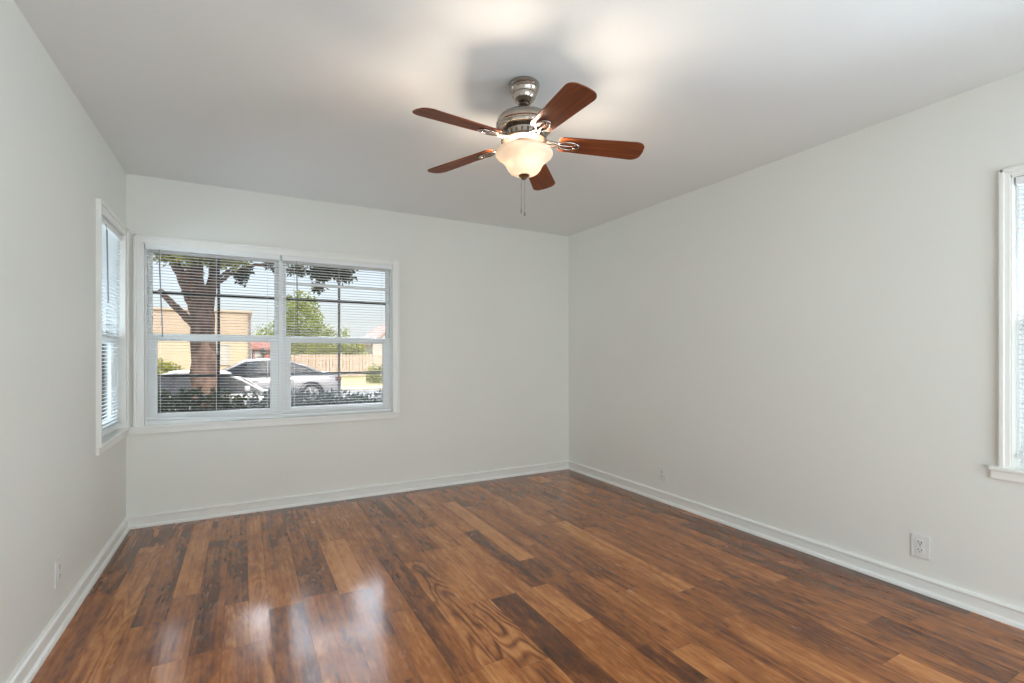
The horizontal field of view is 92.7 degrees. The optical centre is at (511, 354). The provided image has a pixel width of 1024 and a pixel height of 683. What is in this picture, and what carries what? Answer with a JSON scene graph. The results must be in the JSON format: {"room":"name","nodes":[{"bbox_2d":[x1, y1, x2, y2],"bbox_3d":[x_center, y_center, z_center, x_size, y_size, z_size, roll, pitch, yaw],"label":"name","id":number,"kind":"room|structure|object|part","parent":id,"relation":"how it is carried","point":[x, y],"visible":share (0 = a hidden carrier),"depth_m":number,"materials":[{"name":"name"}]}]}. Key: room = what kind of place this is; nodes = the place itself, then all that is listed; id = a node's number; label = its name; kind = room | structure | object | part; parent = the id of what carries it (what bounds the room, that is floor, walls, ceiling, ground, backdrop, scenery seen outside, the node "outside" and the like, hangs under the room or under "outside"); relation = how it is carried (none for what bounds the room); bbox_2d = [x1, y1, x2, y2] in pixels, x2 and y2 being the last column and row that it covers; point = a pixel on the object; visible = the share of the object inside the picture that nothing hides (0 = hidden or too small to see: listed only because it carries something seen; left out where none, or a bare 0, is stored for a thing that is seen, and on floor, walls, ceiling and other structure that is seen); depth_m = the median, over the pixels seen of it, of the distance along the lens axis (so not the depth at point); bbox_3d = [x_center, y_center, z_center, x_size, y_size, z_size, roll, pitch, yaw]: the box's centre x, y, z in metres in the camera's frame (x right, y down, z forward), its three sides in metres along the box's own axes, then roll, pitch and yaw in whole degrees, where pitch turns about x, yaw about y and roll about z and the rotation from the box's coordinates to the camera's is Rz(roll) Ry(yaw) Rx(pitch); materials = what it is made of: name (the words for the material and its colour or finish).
{"room":"empty living room","nodes":[
{"label":"empty living room","id":0,"kind":"room"},
{"bbox_2d":[0,0,125,682],"bbox_3d":[-1.395,0.277,0.924,0.140,3.040,5.463,0,0,-29],"label":"wall","id":1,"kind":"structure","parent":0,"point":[58,497],"depth_m":1.98,"materials":[{"name":"paint"}]},
{"bbox_2d":[54,555,61,587],"bbox_3d":[-1.965,0.939,2.115,0.009,0.116,0.080,0,0,-29],"label":"wall outlet","id":2,"kind":"object","parent":1,"relation":"attached to","point":[58,562],"visible":1,"depth_m":2.10,"materials":[{"name":"plastic"}]},
{"bbox_2d":[5,517,129,682],"bbox_3d":[-1.322,1.154,0.964,0.026,0.086,5.463,0,0,-29],"label":"baseboard","id":3,"kind":"structure","parent":1,"relation":"attached to","point":[26,670],"depth_m":2.15,"materials":[{"name":"paint"}]},
{"bbox_2d":[102,267,115,436],"bbox_3d":[-2.520,-0.153,2.951,0.090,1.300,0.650,0,0,-29],"label":"window","id":4,"kind":"structure","parent":1,"relation":"in","point":[110,360],"depth_m":3.18,"materials":[{"name":"paint"}]},
{"bbox_3d":[-2.534,-0.434,2.943,0.028,0.706,0.618,0,0,-29],"label":"sash","id":5,"kind":"part","parent":4,"relation":"part of","materials":[{"name":"paint"}]},
{"bbox_3d":[-2.506,0.173,2.959,0.004,0.506,0.510,0,0,-29],"label":"pane","id":6,"kind":"part","parent":4,"relation":"part of","materials":[{"name":"clear glass"}]},
{"bbox_3d":[-2.506,0.173,2.959,0.028,0.596,0.618,0,0,-29],"label":"sash","id":7,"kind":"part","parent":4,"relation":"part of","materials":[{"name":"paint"}]},
{"bbox_2d":[102,217,121,433],"bbox_3d":[-2.462,-0.167,2.983,0.054,1.253,0.630,0,0,-29],"label":"window blind","id":8,"kind":"object","parent":4,"relation":"attached to","point":[111,237],"visible":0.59,"depth_m":3.05,"materials":[{"name":"plastic"}]},
{"bbox_3d":[-2.469,0.452,2.979,0.024,0.016,0.626,0,0,-29],"label":"rail","id":9,"kind":"part","parent":8,"relation":"part of","materials":[{"name":"plastic"}]},
{"bbox_3d":[-2.566,-0.155,3.154,0.028,1.215,0.001,0,0,-29],"label":"ladder cord","id":10,"kind":"part","parent":8,"relation":"part of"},
{"bbox_2d":[96,198,128,444],"bbox_3d":[-2.494,-0.178,2.965,0.149,1.350,0.750,0,0,-29],"label":"trim","id":11,"kind":"structure","parent":1,"relation":"attached to","point":[102,210],"depth_m":3.26,"materials":[{"name":"paint"}]},
{"bbox_2d":[95,427,130,455],"bbox_3d":[-2.467,0.523,3.001,0.080,0.058,0.790,0,0,-29],"label":"trim","id":12,"kind":"structure","parent":1,"relation":"attached to","point":[117,435],"depth_m":2.95,"materials":[{"name":"paint"}]},
{"bbox_2d":[126,174,568,515],"bbox_3d":[-1.060,0.277,4.304,3.982,3.040,0.140,0,0,-29],"label":"wall","id":13,"kind":"structure","parent":0,"point":[484,309],"depth_m":4.32,"materials":[{"name":"paint"}]},
{"bbox_2d":[145,249,280,424],"bbox_3d":[-2.225,-0.141,3.679,0.870,1.275,0.095,0,0,-29],"label":"window","id":14,"kind":"structure","parent":13,"relation":"in","point":[151,341],"depth_m":3.65,"materials":[{"name":"paint"}]},
{"bbox_2d":[145,244,279,418],"bbox_3d":[-2.191,-0.138,3.618,0.854,1.270,0.054,0,0,-29],"label":"window blind","id":15,"kind":"object","parent":14,"relation":"attached to","point":[147,246],"visible":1,"depth_m":3.61,"materials":[{"name":"plastic"}]},
{"bbox_3d":[-2.195,0.467,3.626,0.850,0.060,0.024,0,0,-29],"label":"rail","id":16,"kind":"part","parent":15,"relation":"part of","materials":[{"name":"plastic"}]},
{"bbox_3d":[-2.195,-0.138,3.626,0.001,1.210,0.028,0,0,-29],"label":"ladder cord","id":17,"kind":"part","parent":15,"relation":"part of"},
{"bbox_3d":[-1.897,-0.129,3.790,0.001,1.228,0.028,0,0,-29],"label":"ladder cord","id":18,"kind":"part","parent":15,"relation":"part of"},
{"bbox_3d":[-2.232,-0.432,3.690,0.838,0.659,0.028,0,0,-29],"label":"sash","id":19,"kind":"part","parent":14,"relation":"part of","materials":[{"name":"paint"}]},
{"bbox_3d":[-2.216,0.162,3.662,0.838,0.618,0.028,0,0,-29],"label":"sash","id":20,"kind":"part","parent":14,"relation":"part of","materials":[{"name":"paint"}]},
{"bbox_2d":[129,411,399,434],"bbox_3d":[-1.822,0.523,3.817,1.897,0.058,0.080,0,0,-29],"label":"trim","id":21,"kind":"structure","parent":13,"relation":"attached to","point":[262,422],"depth_m":3.72,"materials":[{"name":"paint"}]},
{"bbox_2d":[133,234,399,426],"bbox_3d":[-1.823,-0.167,3.863,1.855,1.327,0.149,0,0,-29],"label":"trim","id":22,"kind":"structure","parent":13,"relation":"attached to","point":[139,241],"depth_m":3.59,"materials":[{"name":"paint"}]},
{"bbox_2d":[281,257,390,416],"bbox_3d":[-1.458,-0.141,4.100,0.882,1.275,0.095,0,0,-29],"label":"window","id":23,"kind":"structure","parent":13,"relation":"in","point":[386,349],"depth_m":4.08,"materials":[{"name":"paint"}]},
{"bbox_3d":[-1.461,-0.570,4.106,0.846,0.023,0.010,0,0,-29],"label":"vent rail","id":24,"kind":"part","parent":23,"relation":"part of","materials":[{"name":"paint"}]},
{"bbox_3d":[-1.464,-0.430,4.112,0.850,0.663,0.028,0,0,-29],"label":"sash","id":25,"kind":"part","parent":23,"relation":"part of","materials":[{"name":"paint"}]},
{"bbox_3d":[-1.449,0.164,4.084,0.850,0.614,0.028,0,0,-29],"label":"sash","id":26,"kind":"part","parent":23,"relation":"part of","materials":[{"name":"paint"}]},
{"bbox_2d":[282,256,391,415],"bbox_3d":[-1.425,-0.145,4.039,0.866,1.256,0.054,0,0,-29],"label":"window blind","id":27,"kind":"object","parent":23,"relation":"attached to","point":[284,258],"visible":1,"depth_m":4.01,"materials":[{"name":"plastic"}]},
{"bbox_3d":[-1.730,-0.134,3.881,0.001,1.218,0.028,0,0,-29],"label":"ladder cord","id":28,"kind":"part","parent":27,"relation":"part of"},
{"bbox_3d":[-1.430,0.475,4.046,0.862,0.016,0.024,0,0,-29],"label":"rail","id":29,"kind":"part","parent":27,"relation":"part of","materials":[{"name":"plastic"}]},
{"bbox_2d":[126,460,568,528],"bbox_3d":[-1.020,1.154,4.231,3.702,0.086,0.026,0,0,-29],"label":"baseboard","id":30,"kind":"structure","parent":13,"relation":"attached to","point":[222,510],"depth_m":3.96,"materials":[{"name":"paint"}]},
{"bbox_2d":[14,0,1023,235],"bbox_3d":[0.288,-1.318,1.849,3.982,0.150,5.743,0,0,-29],"label":"ceiling","id":31,"kind":"structure","parent":0,"point":[316,100],"depth_m":2.19,"materials":[{"name":"paint"}]},
{"bbox_2d":[412,76,643,215],"bbox_3d":[0.054,-0.941,2.212,1.065,0.605,1.052,0,0,-29],"label":"ceiling fan","id":32,"kind":"object","parent":31,"relation":"hanging from","point":[525,150],"visible":1,"depth_m":2.17,"materials":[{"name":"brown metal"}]},
{"bbox_3d":[-0.219,-0.960,2.014,0.397,0.005,0.128,-5,15,-40],"label":"blade","id":33,"kind":"part","parent":32,"relation":"part of","materials":[{"name":"brown wood"}]},
{"bbox_3d":[-0.248,-0.960,2.434,0.397,0.005,0.128,-4,10,32],"label":"blade","id":34,"kind":"part","parent":32,"relation":"part of","materials":[{"name":"brown wood"}]},
{"bbox_3d":[0.056,-0.878,2.244,0.264,0.111,0.264,0,0,-29],"label":"lamp shade","id":35,"kind":"part","parent":32,"relation":"part of","materials":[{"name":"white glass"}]},
{"bbox_3d":[0.142,-0.960,2.591,0.128,0.005,0.397,-12,-6,13],"label":"blade","id":36,"kind":"part","parent":32,"relation":"part of","materials":[{"name":"brown wood"}]},
{"bbox_3d":[0.189,-0.960,1.912,0.128,0.005,0.397,13,-1,-22],"label":"blade","id":37,"kind":"part","parent":32,"relation":"part of","materials":[{"name":"brown wood"}]},
{"bbox_3d":[0.412,-0.960,2.269,0.397,0.005,0.128,4,-12,-4],"label":"blade","id":38,"kind":"part","parent":32,"relation":"part of","materials":[{"name":"brown wood"}]},
{"bbox_2d":[31,469,1023,682],"bbox_3d":[0.430,1.322,1.592,3.982,0.250,6.329,0,0,-29],"label":"floor","id":39,"kind":"structure","parent":0,"point":[561,576],"depth_m":2.36,"materials":[{"name":"brown wood"}]},
{"bbox_2d":[569,71,1023,607],"bbox_3d":[1.972,0.277,2.774,0.140,3.040,5.463,0,0,-29],"label":"wall","id":40,"kind":"structure","parent":0,"point":[805,343],"depth_m":2.85,"materials":[{"name":"paint"}]},
{"bbox_2d":[659,466,665,481],"bbox_3d":[1.226,0.971,3.978,0.009,0.116,0.080,0,0,-29],"label":"wall outlet","id":41,"kind":"object","parent":40,"relation":"attached to","point":[662,470],"visible":1,"depth_m":3.98,"materials":[{"name":"plastic"}]},
{"bbox_2d":[568,461,1023,629],"bbox_3d":[1.899,1.154,2.734,0.026,0.086,5.463,0,0,-29],"label":"baseboard","id":42,"kind":"structure","parent":40,"relation":"attached to","point":[1006,613],"depth_m":2.78,"materials":[{"name":"paint"}]},
{"bbox_2d":[911,533,929,560],"bbox_3d":[2.058,0.967,2.462,0.009,0.116,0.080,0,0,-29],"label":"wall outlet","id":43,"kind":"object","parent":40,"relation":"attached to","point":[920,544],"visible":1,"depth_m":2.46,"materials":[{"name":"plastic"}]},
{"bbox_2d":[916,539,923,545],"bbox_3d":[2.057,0.948,2.461,0.004,0.029,0.033,0,0,-29],"label":"receptacle","id":44,"kind":"object","parent":43,"relation":"attached to","point":[919,542],"depth_m":2.46,"materials":[{"name":"plastic"}]},
{"bbox_2d":[916,547,923,553],"bbox_3d":[2.057,0.987,2.461,0.004,0.029,0.033,0,0,-29],"label":"receptacle","id":45,"kind":"object","parent":43,"relation":"attached to","point":[919,550],"depth_m":2.46,"materials":[{"name":"plastic"}]},
{"bbox_2d":[988,465,1023,482],"bbox_3d":[2.468,0.533,1.746,0.080,0.058,1.125,0,0,-29],"label":"trim","id":46,"kind":"structure","parent":40,"relation":"attached to","point":[1016,474],"depth_m":2.17,"materials":[{"name":"paint"}]},
{"bbox_2d":[999,164,1023,467],"bbox_3d":[2.503,-0.161,1.766,0.149,1.336,1.057,0,0,-29],"label":"trim","id":47,"kind":"structure","parent":40,"relation":"attached to","point":[1007,177],"depth_m":2.18,"materials":[{"name":"paint"}]},
{"bbox_2d":[1016,185,1023,467],"bbox_3d":[2.529,-0.143,1.780,0.090,1.300,0.985,0,0,-29],"label":"window","id":48,"kind":"structure","parent":40,"relation":"in","point":[1019,462],"depth_m":2.18,"materials":[{"name":"glass"}]},
{"bbox_2d":[1016,176,1023,458],"bbox_3d":[2.472,-0.163,1.747,0.054,1.245,0.962,0,0,-29],"label":"window blind","id":49,"kind":"object","parent":48,"relation":"attached to","point":[1019,180],"visible":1,"depth_m":2.16,"materials":[{"name":"plastic"}]},
{"bbox_3d":[2.479,0.452,1.751,0.024,0.016,0.958,0,0,-29],"label":"rail","id":50,"kind":"part","parent":49,"relation":"part of","materials":[{"name":"plastic"}]},
{"bbox_3d":[2.515,0.163,1.772,0.028,0.636,0.953,0,0,-29],"label":"sash","id":51,"kind":"part","parent":48,"relation":"part of","materials":[{"name":"paint"}]},
{"label":"outside","id":52,"kind":"structure","parent":0,"visible":0},
{"bbox_2d":[322,367,381,387],"bbox_3d":[-23.488,1.792,51.675,130.000,0.610,66.800,0,0,-29],"label":"lawn","id":53,"kind":"structure","parent":52,"point":[351,380],"depth_m":27.13,"materials":[{"name":"green plant"}]},
{"bbox_2d":[158,357,185,374],"bbox_3d":[-15.393,0.923,21.024,2.298,1.676,1.550,0,0,-29],"label":"round shrub","id":54,"kind":"object","parent":53,"relation":"on","point":[160,358],"visible":0.04,"depth_m":21.09,"materials":[{"name":"green plant"}]},
{"bbox_2d":[153,307,251,372],"bbox_3d":[-20.108,-0.338,27.347,9.700,3.970,8.300,0,0,-29],"label":"stucco house","id":55,"kind":"structure","parent":53,"relation":"on","point":[173,322],"depth_m":24.76,"materials":[{"name":"beige paint"}]},
{"bbox_3d":[-15.168,-0.003,25.417,0.800,1.000,0.024,0,0,-29],"label":"pane","id":56,"kind":"part","parent":55,"relation":"part of","materials":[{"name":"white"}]},
{"bbox_2d":[251,342,269,358],"bbox_3d":[-15.832,0.272,31.921,2.200,2.750,3.800,0,0,-29],"label":"brick house","id":57,"kind":"structure","parent":53,"relation":"on","point":[259,345],"depth_m":30.27,"materials":[{"name":"red"}]},
{"bbox_2d":[260,348,265,357],"bbox_3d":[-15.167,0.607,29.776,0.370,2.080,0.370,0,0,-6],"label":"lamp post","id":58,"kind":"object","parent":53,"relation":"on","point":[262,354],"visible":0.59,"depth_m":29.68,"materials":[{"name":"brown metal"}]},
{"bbox_2d":[251,289,350,354],"bbox_3d":[-17.831,-1.946,41.587,8.090,7.187,3.837,0,0,-24],"label":"broad tree","id":59,"kind":"object","parent":53,"relation":"on","point":[289,329],"visible":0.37,"depth_m":41.00,"materials":[{"name":"green plant"}]},
{"bbox_2d":[291,343,366,371],"bbox_3d":[-14.366,0.147,37.271,6.774,3.011,1.767,0,0,-29],"label":"hedge","id":60,"kind":"object","parent":53,"relation":"on","point":[300,348],"visible":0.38,"depth_m":37.20,"materials":[{"name":"green plant"}]},
{"bbox_2d":[291,354,381,376],"bbox_3d":[-10.520,0.797,37.171,12.410,1.700,0.123,0,0,-21],"label":"wooden fence","id":61,"kind":"object","parent":53,"relation":"on","point":[367,359],"visible":0.25,"depth_m":36.29,"materials":[{"name":"brown wood"}]},
{"bbox_2d":[355,324,384,370],"bbox_3d":[-13.582,-0.678,53.580,6.000,5.550,8.600,0,0,-29],"label":"gabled house","id":62,"kind":"structure","parent":53,"relation":"on","point":[375,349],"depth_m":49.40,"materials":[{"name":"white"}]},
{"bbox_2d":[363,363,381,382],"bbox_3d":[-7.053,1.062,26.472,2.011,1.369,1.274,0,0,-29],"label":"shrub","id":63,"kind":"object","parent":53,"relation":"on","point":[371,378],"visible":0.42,"depth_m":26.11,"materials":[{"name":"green plant"}]},
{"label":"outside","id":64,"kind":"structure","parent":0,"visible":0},
{"bbox_3d":[-0.476,1.897,-0.604,90.000,0.300,23.400,0,0,-29],"label":"ground","id":65,"kind":"structure","parent":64,"visible":0},
{"bbox_2d":[153,253,357,410],"bbox_3d":[-5.333,-2.837,7.781,4.925,9.335,5.342,0,0,-29],"label":"street tree","id":66,"kind":"object","parent":65,"relation":"on","point":[199,363],"visible":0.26,"depth_m":7.83,"materials":[{"name":"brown plant"}]},
{"bbox_3d":[-5.333,-4.416,7.781,4.925,6.176,5.342,0,0,-29],"label":"crown","id":67,"kind":"part","parent":66,"relation":"part of","materials":[{"name":"green plant"}]},
{"bbox_2d":[158,386,381,412],"bbox_3d":[-2.423,1.010,5.245,3.519,1.474,0.690,0,0,-29],"label":"hedge","id":68,"kind":"object","parent":65,"relation":"on","point":[252,403],"visible":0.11,"depth_m":4.97,"materials":[{"name":"green plant"}]},
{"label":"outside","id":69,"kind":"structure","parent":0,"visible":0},
{"bbox_2d":[312,390,381,401],"bbox_3d":[-8.396,1.747,13.814,90.000,0.700,6.900,0,0,-29],"label":"road","id":70,"kind":"structure","parent":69,"point":[355,391],"depth_m":18.36,"materials":[{"name":"grey asphalt"}]},
{"bbox_2d":[158,370,300,412],"bbox_3d":[-7.564,1.109,11.989,4.480,1.497,2.020,0,0,-29],"label":"sedan","id":71,"kind":"object","parent":70,"relation":"on","point":[172,385],"visible":0.08,"depth_m":11.56,"materials":[{"name":"paint"}]},
{"bbox_3d":[-7.740,0.662,11.893,3.020,0.570,1.660,0,0,-29],"label":"cabin glass","id":72,"kind":"part","parent":71,"relation":"part of","materials":[{"name":"black glass"}]},
{"bbox_2d":[222,358,340,401],"bbox_3d":[-8.012,0.869,15.566,4.680,1.497,2.020,0,0,-32],"label":"sedan","id":73,"kind":"object","parent":70,"relation":"on","point":[235,368],"visible":0.37,"depth_m":15.40,"materials":[{"name":"silver metal"}]},
{"bbox_3d":[-7.843,0.422,15.673,3.020,0.570,1.660,0,0,-32],"label":"cabin glass","id":74,"kind":"part","parent":73,"relation":"part of","materials":[{"name":"grey glass"}]},
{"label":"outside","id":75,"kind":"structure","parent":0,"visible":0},
{"bbox_2d":[340,386,381,390],"bbox_3d":[-10.924,1.707,18.416,90.000,0.780,3.600,0,0,-29],"label":"sidewalk","id":76,"kind":"structure","parent":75,"point":[374,387],"depth_m":19.34,"materials":[{"name":"concrete"}]}
]}

